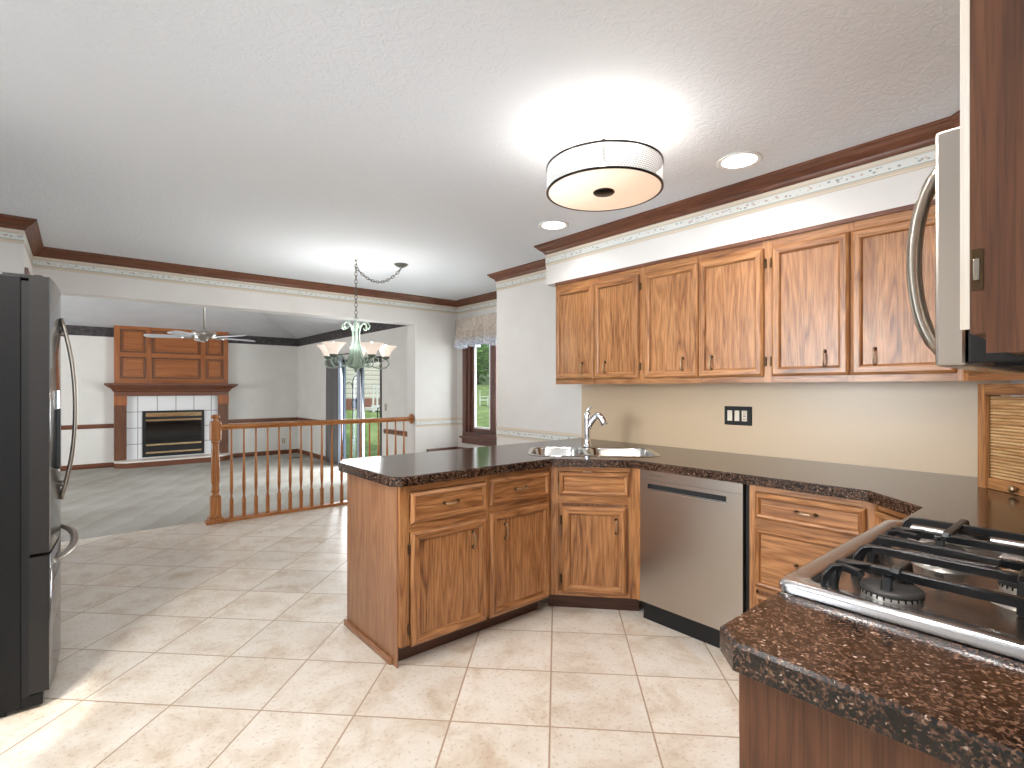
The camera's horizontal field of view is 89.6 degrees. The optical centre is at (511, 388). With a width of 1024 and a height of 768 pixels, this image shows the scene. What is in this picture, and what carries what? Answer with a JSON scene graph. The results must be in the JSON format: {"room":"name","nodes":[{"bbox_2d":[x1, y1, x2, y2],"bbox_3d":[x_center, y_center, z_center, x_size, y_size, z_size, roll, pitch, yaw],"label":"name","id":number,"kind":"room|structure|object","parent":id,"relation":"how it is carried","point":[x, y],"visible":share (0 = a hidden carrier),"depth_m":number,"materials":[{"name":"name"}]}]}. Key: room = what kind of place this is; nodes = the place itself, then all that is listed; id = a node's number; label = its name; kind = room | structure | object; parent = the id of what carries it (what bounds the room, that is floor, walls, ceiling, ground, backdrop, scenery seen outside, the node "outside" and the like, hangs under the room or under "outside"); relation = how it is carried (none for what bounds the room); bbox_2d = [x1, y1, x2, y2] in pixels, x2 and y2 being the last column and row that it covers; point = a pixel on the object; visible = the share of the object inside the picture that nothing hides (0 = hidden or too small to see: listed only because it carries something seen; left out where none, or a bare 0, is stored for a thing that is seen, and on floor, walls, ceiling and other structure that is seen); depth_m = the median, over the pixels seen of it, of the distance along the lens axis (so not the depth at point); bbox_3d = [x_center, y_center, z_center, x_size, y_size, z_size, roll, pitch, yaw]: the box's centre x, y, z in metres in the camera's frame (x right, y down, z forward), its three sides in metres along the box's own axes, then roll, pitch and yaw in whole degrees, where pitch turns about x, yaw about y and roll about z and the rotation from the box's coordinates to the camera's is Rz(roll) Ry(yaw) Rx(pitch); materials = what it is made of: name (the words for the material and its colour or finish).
{"room":"kitchen","nodes":[
{"label":"kitchen","id":0,"kind":"room"},
{"bbox_2d":[0,227,32,274],"bbox_3d":[-3.979,0.090,3.429,1.120,2.440,0.870,0,0,-40],"label":"wall","id":1,"kind":"structure","parent":0,"point":[14,258],"depth_m":3.42,"materials":[{"name":"white paint"}]},
{"bbox_2d":[24,267,30,274],"bbox_3d":[-3.540,0.245,3.791,0.018,2.130,0.760,0,0,-40],"label":"door","id":2,"kind":"structure","parent":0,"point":[26,270],"depth_m":3.50,"materials":[{"name":"brown wood"}]},
{"bbox_2d":[61,335,297,465],"bbox_3d":[-8.128,0.175,9.595,8.300,2.670,0.150,0,0,-40],"label":"wall","id":3,"kind":"structure","parent":0,"point":[266,376],"depth_m":11.21,"materials":[{"name":"paint"}]},
{"bbox_2d":[61,462,113,470],"bbox_3d":[-7.302,1.465,5.829,4.718,0.090,6.680,0,0,-40],"label":"baseboard","id":4,"kind":"structure","parent":3,"relation":"attached to","point":[110,464],"depth_m":9.66,"materials":[{"name":"brown wood"}]},
{"bbox_2d":[61,322,406,345],"bbox_3d":[-5.989,-1.070,6.932,8.150,0.180,6.680,0,0,-40],"label":"trim","id":5,"kind":"structure","parent":3,"relation":"attached to","point":[71,329],"depth_m":10.19,"materials":[{"name":"wood"}]},
{"bbox_2d":[228,417,315,422],"bbox_3d":[-5.037,0.720,10.978,1.488,0.080,1.710,0,0,-40],"label":"trim","id":6,"kind":"structure","parent":3,"relation":"attached to","point":[289,418],"depth_m":11.62,"materials":[{"name":"brown wood"}]},
{"bbox_2d":[61,453,346,541],"bbox_3d":[-5.992,1.560,6.936,8.150,0.100,6.670,0,0,-40],"label":"floor","id":7,"kind":"structure","parent":0,"point":[96,502],"depth_m":7.54,"materials":[{"name":"grey carpet"}]},
{"bbox_2d":[104,325,237,468],"bbox_3d":[-6.751,0.130,10.350,2.240,2.760,0.464,0,0,-40],"label":"fireplace","id":8,"kind":"object","parent":7,"relation":"on","point":[167,391],"visible":0.87,"depth_m":10.33,"materials":[{"name":"brown wood"}]},
{"bbox_2d":[104,383,237,391],"bbox_3d":[-6.801,-0.013,10.409,2.240,0.165,0.309,0,0,-40],"label":"mantel shelf","id":9,"kind":"object","parent":8,"relation":"attached to","point":[115,387],"depth_m":10.29,"materials":[{"name":"brown wood"}]},
{"bbox_2d":[33,256,456,453],"bbox_3d":[-3.799,-0.290,4.279,8.090,3.600,0.200,0,0,-40],"label":"wall","id":10,"kind":"structure","parent":0,"point":[431,352],"depth_m":6.04,"materials":[{"name":"white paint"}]},
{"bbox_2d":[298,326,406,455],"bbox_3d":[-2.811,0.175,9.602,0.150,2.670,6.680,0,0,-40],"label":"wall","id":11,"kind":"structure","parent":0,"point":[311,360],"depth_m":9.24,"materials":[{"name":"paint"}]},
{"bbox_2d":[233,449,325,460],"bbox_3d":[-4.822,1.465,10.721,1.488,0.090,2.380,0,0,-40],"label":"baseboard","id":12,"kind":"structure","parent":11,"relation":"attached to","point":[304,452],"depth_m":11.56,"materials":[{"name":"brown wood"}]},
{"bbox_2d":[342,356,381,458],"bbox_3d":[-2.798,0.480,9.522,0.174,2.060,1.900,0,0,-40],"label":"door","id":13,"kind":"structure","parent":11,"relation":"in","point":[360,373],"depth_m":9.52,"materials":[{"name":"grey"}]},
{"bbox_2d":[383,429,406,436],"bbox_3d":[-1.442,0.720,7.840,0.020,0.080,2.220,0,0,-40],"label":"trim","id":14,"kind":"structure","parent":11,"relation":"attached to","point":[390,431],"depth_m":8.36,"materials":[{"name":"brown wood"}]},
{"bbox_3d":[-2.937,-0.636,9.556,0.102,0.046,2.790,0,0,-40],"label":"curtain rod","id":15,"kind":"object","parent":11,"relation":"attached to","visible":0},
{"bbox_2d":[326,357,337,463],"bbox_3d":[-3.580,0.435,10.288,0.072,2.110,0.627,0,0,-40],"label":"curtain","id":16,"kind":"object","parent":15,"relation":"hanging from","point":[331,374],"visible":0.75,"depth_m":10.25,"materials":[{"name":"grey fabric"}]},
{"bbox_2d":[338,356,342,462],"bbox_3d":[-3.328,0.435,10.004,0.043,2.110,0.134,0,0,-40],"label":"sheer curtain","id":17,"kind":"object","parent":15,"relation":"hanging from","point":[340,407],"visible":0.82,"depth_m":10.01,"materials":[{"name":"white fabric"}]},
{"bbox_2d":[0,504,738,767],"bbox_3d":[0.155,1.370,1.913,5.300,0.120,8.930,0,0,-40],"label":"floor","id":18,"kind":"structure","parent":0,"point":[199,644],"depth_m":2.33,"materials":[{"name":"tile"}]},
{"bbox_2d":[0,272,78,717],"bbox_3d":[-2.470,0.422,2.248,0.894,1.776,0.910,0,0,-40],"label":"refrigerator","id":19,"kind":"object","parent":18,"relation":"on","point":[31,322],"visible":1,"depth_m":2.09,"materials":[{"name":"black metal"}]},
{"bbox_2d":[204,414,413,524],"bbox_3d":[-2.096,0.782,5.684,2.235,1.056,0.124,0,0,-40],"label":"stair railing","id":20,"kind":"object","parent":18,"relation":"on","point":[215,426],"visible":0.75,"depth_m":5.38,"materials":[{"name":"brown wood"}]},
{"bbox_2d":[344,467,550,667],"bbox_3d":[-0.339,0.882,2.924,0.997,0.855,0.656,0,0,-40],"label":"base cabinet","id":21,"kind":"object","parent":18,"relation":"on","point":[430,565],"visible":0.98,"depth_m":2.63,"materials":[{"name":"brown wood"}]},
{"bbox_2d":[338,438,1023,533],"bbox_3d":[0.764,0.432,2.416,2.079,0.045,3.094,0,0,-40],"label":"countertop","id":22,"kind":"structure","parent":21,"relation":"on","point":[927,495],"depth_m":2.54,"materials":[{"name":"brown stone"}]},
{"bbox_2d":[528,447,660,482],"bbox_3d":[0.514,0.496,3.330,0.814,0.178,0.474,0,0,5],"label":"sink","id":23,"kind":"object","parent":22,"relation":"in","point":[539,451],"visible":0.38,"depth_m":3.52,"materials":[{"name":"silver metal"}]},
{"bbox_2d":[583,406,607,446],"bbox_3d":[0.579,0.267,3.573,0.181,0.286,0.064,0,0,27],"label":"kitchen faucet","id":24,"kind":"object","parent":22,"relation":"on","point":[589,421],"visible":0.99,"depth_m":3.58,"materials":[{"name":"silver metal"}]},
{"bbox_2d":[978,383,1023,495],"bbox_3d":[1.949,0.196,1.940,0.099,0.428,0.410,0,0,5],"label":"appliance garage","id":25,"kind":"object","parent":22,"relation":"on","point":[1000,421],"visible":1,"depth_m":2.06,"materials":[{"name":"brown wood"}]},
{"bbox_2d":[548,467,639,610],"bbox_3d":[0.507,0.882,3.247,0.812,0.855,0.587,0,0,8],"label":"base cabinet","id":26,"kind":"object","parent":18,"relation":"on","point":[595,515],"visible":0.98,"depth_m":2.99,"materials":[{"name":"brown wood"}]},
{"bbox_2d":[640,469,749,648],"bbox_3d":[1.148,0.884,2.878,0.600,0.852,0.614,0,0,-40],"label":"dishwasher","id":27,"kind":"object","parent":18,"relation":"on","point":[695,531],"visible":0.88,"depth_m":2.68,"materials":[{"name":"silver metal"}]},
{"bbox_2d":[750,485,893,608],"bbox_3d":[1.509,0.882,2.447,0.641,0.855,0.505,0,0,-40],"label":"base cabinet","id":28,"kind":"object","parent":18,"relation":"on","point":[789,530],"visible":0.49,"depth_m":2.31,"materials":[{"name":"brown wood"}]},
{"bbox_2d":[739,673,957,767],"bbox_3d":[0.650,0.882,0.721,0.247,0.855,0.639,0,0,-40],"label":"base cabinet","id":29,"kind":"object","parent":18,"relation":"on","point":[778,729],"visible":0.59,"depth_m":0.78,"materials":[{"name":"brown wood"}]},
{"bbox_2d":[720,592,1023,767],"bbox_3d":[0.639,0.432,0.711,0.277,0.045,0.644,0,0,-40],"label":"countertop","id":30,"kind":"structure","parent":29,"relation":"on","point":[960,706],"depth_m":0.74,"materials":[{"name":"brown stone"}]},
{"bbox_2d":[875,504,907,525],"bbox_3d":[1.585,0.882,1.927,0.341,0.855,0.291,0,0,1],"label":"base cabinet","id":31,"kind":"object","parent":18,"relation":"on","point":[880,517],"visible":0.03,"depth_m":2.00,"materials":[{"name":"brown wood"}]},
{"bbox_2d":[779,517,1023,662],"bbox_3d":[1.016,0.812,1.079,0.773,0.936,0.695,0,0,-40],"label":"gas range","id":32,"kind":"object","parent":18,"relation":"on","point":[961,583],"visible":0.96,"depth_m":1.01,"materials":[{"name":"silver metal"}]},
{"bbox_2d":[457,300,496,447],"bbox_3d":[-0.121,0.090,6.129,0.120,2.440,1.700,0,0,-40],"label":"wall","id":33,"kind":"structure","parent":0,"point":[487,311],"depth_m":6.68,"materials":[{"name":"white paint"}]},
{"bbox_2d":[427,446,464,451],"bbox_3d":[-0.594,0.785,6.241,0.460,0.050,0.920,0,0,-40],"label":"trim","id":34,"kind":"structure","parent":33,"relation":"attached to","point":[456,447],"depth_m":6.58,"materials":[{"name":"brown wood"}]},
{"bbox_2d":[454,312,496,347],"bbox_3d":[-0.312,-0.694,6.146,0.149,0.383,1.312,0,0,-40],"label":"window valance","id":35,"kind":"object","parent":33,"relation":"attached to","point":[473,331],"visible":0.61,"depth_m":6.24,"materials":[{"name":"fabric"}]},
{"bbox_2d":[459,345,496,445],"bbox_3d":[-0.234,-0.040,6.201,0.160,1.480,1.195,0,0,-40],"label":"window","id":36,"kind":"structure","parent":33,"relation":"in","point":[471,434],"depth_m":6.51,"materials":[{"name":"brown wood"}]},
{"bbox_2d":[416,417,581,441],"bbox_3d":[-0.070,0.430,5.496,0.615,0.100,2.735,0,0,-40],"label":"trim","id":37,"kind":"structure","parent":33,"relation":"attached to","point":[515,433],"depth_m":4.90,"materials":[{"name":"paper"}]},
{"bbox_2d":[0,0,959,338],"bbox_3d":[-3.062,-1.625,3.566,8.300,0.990,15.600,0,0,-40],"label":"ceiling","id":38,"kind":"structure","parent":0,"point":[306,140],"depth_m":2.12,"materials":[{"name":"white paint"}]},
{"bbox_2d":[144,308,254,341],"bbox_3d":[-4.070,-1.327,6.826,1.286,1.425,1.258,0,0,-40],"label":"ceiling fan","id":39,"kind":"object","parent":38,"relation":"hanging from","point":[202,335],"visible":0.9,"depth_m":6.67,"materials":[{"name":"silver metal"}]},
{"bbox_2d":[316,260,407,372],"bbox_3d":[-1.378,-0.632,4.529,0.716,0.995,0.693,0,0,18],"label":"chandelier","id":40,"kind":"object","parent":38,"relation":"hanging from","point":[330,350],"visible":1,"depth_m":4.52,"materials":[{"name":"grey metal"}]},
{"bbox_2d":[538,220,568,230],"bbox_3d":[0.289,-1.125,3.573,0.212,0.008,0.212,0,0,-40],"label":"recessed light","id":41,"kind":"object","parent":38,"relation":"in","point":[547,225],"visible":1,"depth_m":3.57,"materials":[{"name":"white metal"}]},
{"bbox_2d":[546,127,663,211],"bbox_3d":[0.409,-0.998,2.296,0.512,0.265,0.512,0,0,-40],"label":"ceiling light","id":42,"kind":"object","parent":38,"relation":"attached to","point":[607,172],"visible":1,"depth_m":2.16,"materials":[{"name":"white fabric"}]},
{"bbox_2d":[548,168,660,210],"bbox_3d":[0.409,-0.876,2.296,0.492,0.004,0.492,0,0,-40],"label":"diffuser","id":43,"kind":"object","parent":42,"relation":"attached to","point":[579,189],"depth_m":2.26,"materials":[{"name":"white glass"}]},
{"bbox_2d":[716,151,762,170],"bbox_3d":[1.127,-1.125,2.560,0.212,0.008,0.212,0,0,-40],"label":"recessed light","id":44,"kind":"object","parent":38,"relation":"in","point":[744,159],"visible":1,"depth_m":2.55,"materials":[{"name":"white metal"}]},
{"bbox_2d":[546,145,934,286],"bbox_3d":[0.632,-0.974,2.341,2.380,0.313,3.150,0,0,-40],"label":"soffit","id":45,"kind":"structure","parent":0,"point":[900,190],"depth_m":2.81,"materials":[{"name":"white paint"}]},
{"bbox_2d":[497,272,1023,471],"bbox_3d":[1.475,0.090,3.662,0.610,2.440,4.330,0,0,-40],"label":"wall","id":46,"kind":"structure","parent":0,"point":[529,396],"depth_m":4.73,"materials":[{"name":"white paint"}]},
{"bbox_2d":[0,110,959,306],"bbox_3d":[-0.832,-1.093,2.847,5.190,0.073,5.810,0,0,-40],"label":"trim","id":47,"kind":"structure","parent":46,"relation":"attached to","point":[921,136],"depth_m":3.41,"materials":[{"name":"brown wood"}]},
{"bbox_2d":[555,263,644,383],"bbox_3d":[0.719,-0.423,3.791,0.380,0.787,0.820,0,0,-40],"label":"upper cabinet","id":48,"kind":"object","parent":46,"relation":"attached to","point":[600,316],"visible":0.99,"depth_m":3.64,"materials":[{"name":"brown wood"}]},
{"bbox_2d":[644,236,770,383],"bbox_3d":[1.241,-0.423,3.169,0.380,0.787,0.805,0,0,-40],"label":"upper cabinet","id":49,"kind":"object","parent":46,"relation":"attached to","point":[707,313],"visible":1,"depth_m":3.02,"materials":[{"name":"brown wood"}]},
{"bbox_2d":[725,406,751,425],"bbox_3d":[1.417,0.173,3.238,0.013,0.118,0.175,0,0,-40],"label":"switch plate","id":50,"kind":"object","parent":46,"relation":"attached to","point":[734,415],"visible":1,"depth_m":3.23,"materials":[{"name":"black plastic"}]},
{"bbox_2d":[727,410,731,420],"bbox_3d":[1.383,0.173,3.274,0.007,0.066,0.032,0,0,-40],"label":"rocker switch","id":51,"kind":"object","parent":50,"relation":"attached to","point":[729,412],"depth_m":3.27,"materials":[{"name":"beige plastic"}]},
{"bbox_2d":[734,410,739,420],"bbox_3d":[1.412,0.173,3.239,0.007,0.066,0.032,0,0,-40],"label":"rocker switch","id":52,"kind":"object","parent":50,"relation":"attached to","point":[736,412],"depth_m":3.24,"materials":[{"name":"beige plastic"}]},
{"bbox_2d":[742,411,746,420],"bbox_3d":[1.443,0.173,3.203,0.006,0.066,0.034,0,0,-40],"label":"receptacle","id":53,"kind":"object","parent":50,"relation":"attached to","point":[744,413],"depth_m":3.20,"materials":[{"name":"beige plastic"}]},
{"bbox_2d":[582,380,1010,476],"bbox_3d":[1.398,0.188,3.275,0.006,0.445,2.555,0,0,-40],"label":"backsplash","id":54,"kind":"structure","parent":46,"relation":"attached to","point":[923,426],"depth_m":2.91,"materials":[{"name":"beige paint"}]},
{"bbox_2d":[770,199,962,382],"bbox_3d":[1.752,-0.423,2.561,0.380,0.787,0.788,0,0,-40],"label":"upper cabinet","id":55,"kind":"object","parent":46,"relation":"attached to","point":[841,309],"visible":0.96,"depth_m":2.46,"materials":[{"name":"brown wood"}]},
{"bbox_2d":[963,369,1023,380],"bbox_3d":[2.091,-0.423,1.928,0.603,0.787,0.619,0,0,-38],"label":"upper cabinet","id":56,"kind":"object","parent":46,"relation":"attached to","point":[968,375],"visible":0.02,"depth_m":2.04,"materials":[{"name":"brown wood"}]},
{"bbox_3d":[-9.150,0.175,4.244,0.150,2.670,7.030,0,0,-40],"label":"wall","id":57,"kind":"structure","parent":0,"visible":0},
{"bbox_2d":[61,424,113,429],"bbox_3d":[-7.302,0.720,5.829,4.718,0.080,6.680,0,0,-40],"label":"trim","id":58,"kind":"structure","parent":57,"relation":"attached to","point":[90,426],"depth_m":9.66,"materials":[{"name":"brown wood"}]},
{"bbox_3d":[1.570,0.090,0.992,2.680,2.440,0.120,0,0,-40],"label":"wall","id":59,"kind":"structure","parent":0,"visible":0},
{"bbox_2d":[906,126,1023,373],"bbox_3d":[1.103,-0.230,0.972,0.760,0.390,0.440,0,0,-40],"label":"microwave oven","id":60,"kind":"object","parent":59,"relation":"attached to","point":[952,347],"visible":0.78,"depth_m":0.85,"materials":[{"name":"silver metal"}]},
{"bbox_2d":[960,0,1023,354],"bbox_3d":[0.743,-0.429,0.601,0.259,0.775,0.341,0,0,-40],"label":"upper cabinet","id":61,"kind":"object","parent":59,"relation":"attached to","point":[991,31],"visible":1,"depth_m":0.61,"materials":[{"name":"brown wood"}]},
{"label":"outside","id":62,"kind":"structure","parent":0,"visible":0},
{"bbox_2d":[346,369,488,458],"bbox_3d":[6.067,-1.242,31.874,42.000,5.953,57.000,0,0,-40],"label":"lawn","id":63,"kind":"structure","parent":62,"point":[483,388],"depth_m":15.19,"materials":[{"name":"green plant"}]},
{"bbox_2d":[347,375,356,437],"bbox_3d":[-3.936,0.511,12.933,0.349,1.682,0.257,0,0,-40],"label":"hook","id":64,"kind":"object","parent":63,"relation":"on","point":[354,401],"visible":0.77,"depth_m":12.96,"materials":[{"name":"black plastic"}]},
{"bbox_2d":[346,363,379,409],"bbox_3d":[-7.467,-0.665,19.457,7.200,3.550,5.800,0,0,-40],"label":"house","id":65,"kind":"structure","parent":63,"relation":"on","point":[371,375],"depth_m":18.16,"materials":[{"name":"white"}]},
{"bbox_2d":[364,385,379,411],"bbox_3d":[-4.389,0.675,18.125,1.500,1.570,0.800,0,0,-40],"label":"deck railing","id":66,"kind":"object","parent":63,"relation":"on","point":[373,408],"visible":0.22,"depth_m":17.44,"materials":[{"name":"white wood"}]},
{"bbox_2d":[477,344,488,383],"bbox_3d":[-1.877,-3.600,28.192,4.229,6.820,4.331,0,0,-40],"label":"tree","id":67,"kind":"object","parent":63,"relation":"on","point":[483,350],"visible":0.09,"depth_m":27.31,"materials":[{"name":"green plant"}]},
{"bbox_2d":[479,396,488,405],"bbox_3d":[-1.052,0.372,19.500,0.348,0.600,0.420,0,0,-2],"label":"lawn chair","id":68,"kind":"object","parent":63,"relation":"on","point":[479,396],"visible":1,"depth_m":19.32,"materials":[{"name":"white plastic"}]},
{"bbox_3d":[-1.342,0.090,-0.050,0.120,2.440,7.850,0,0,-40],"label":"wall","id":69,"kind":"structure","parent":0,"visible":0},
{"bbox_2d":[0,144,934,313],"bbox_3d":[-0.832,-1.010,2.847,5.190,0.090,5.810,0,0,-40],"label":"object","id":70,"kind":"structure","parent":69,"relation":"attached to","point":[921,158],"depth_m":3.50,"materials":[{"name":"paper"}]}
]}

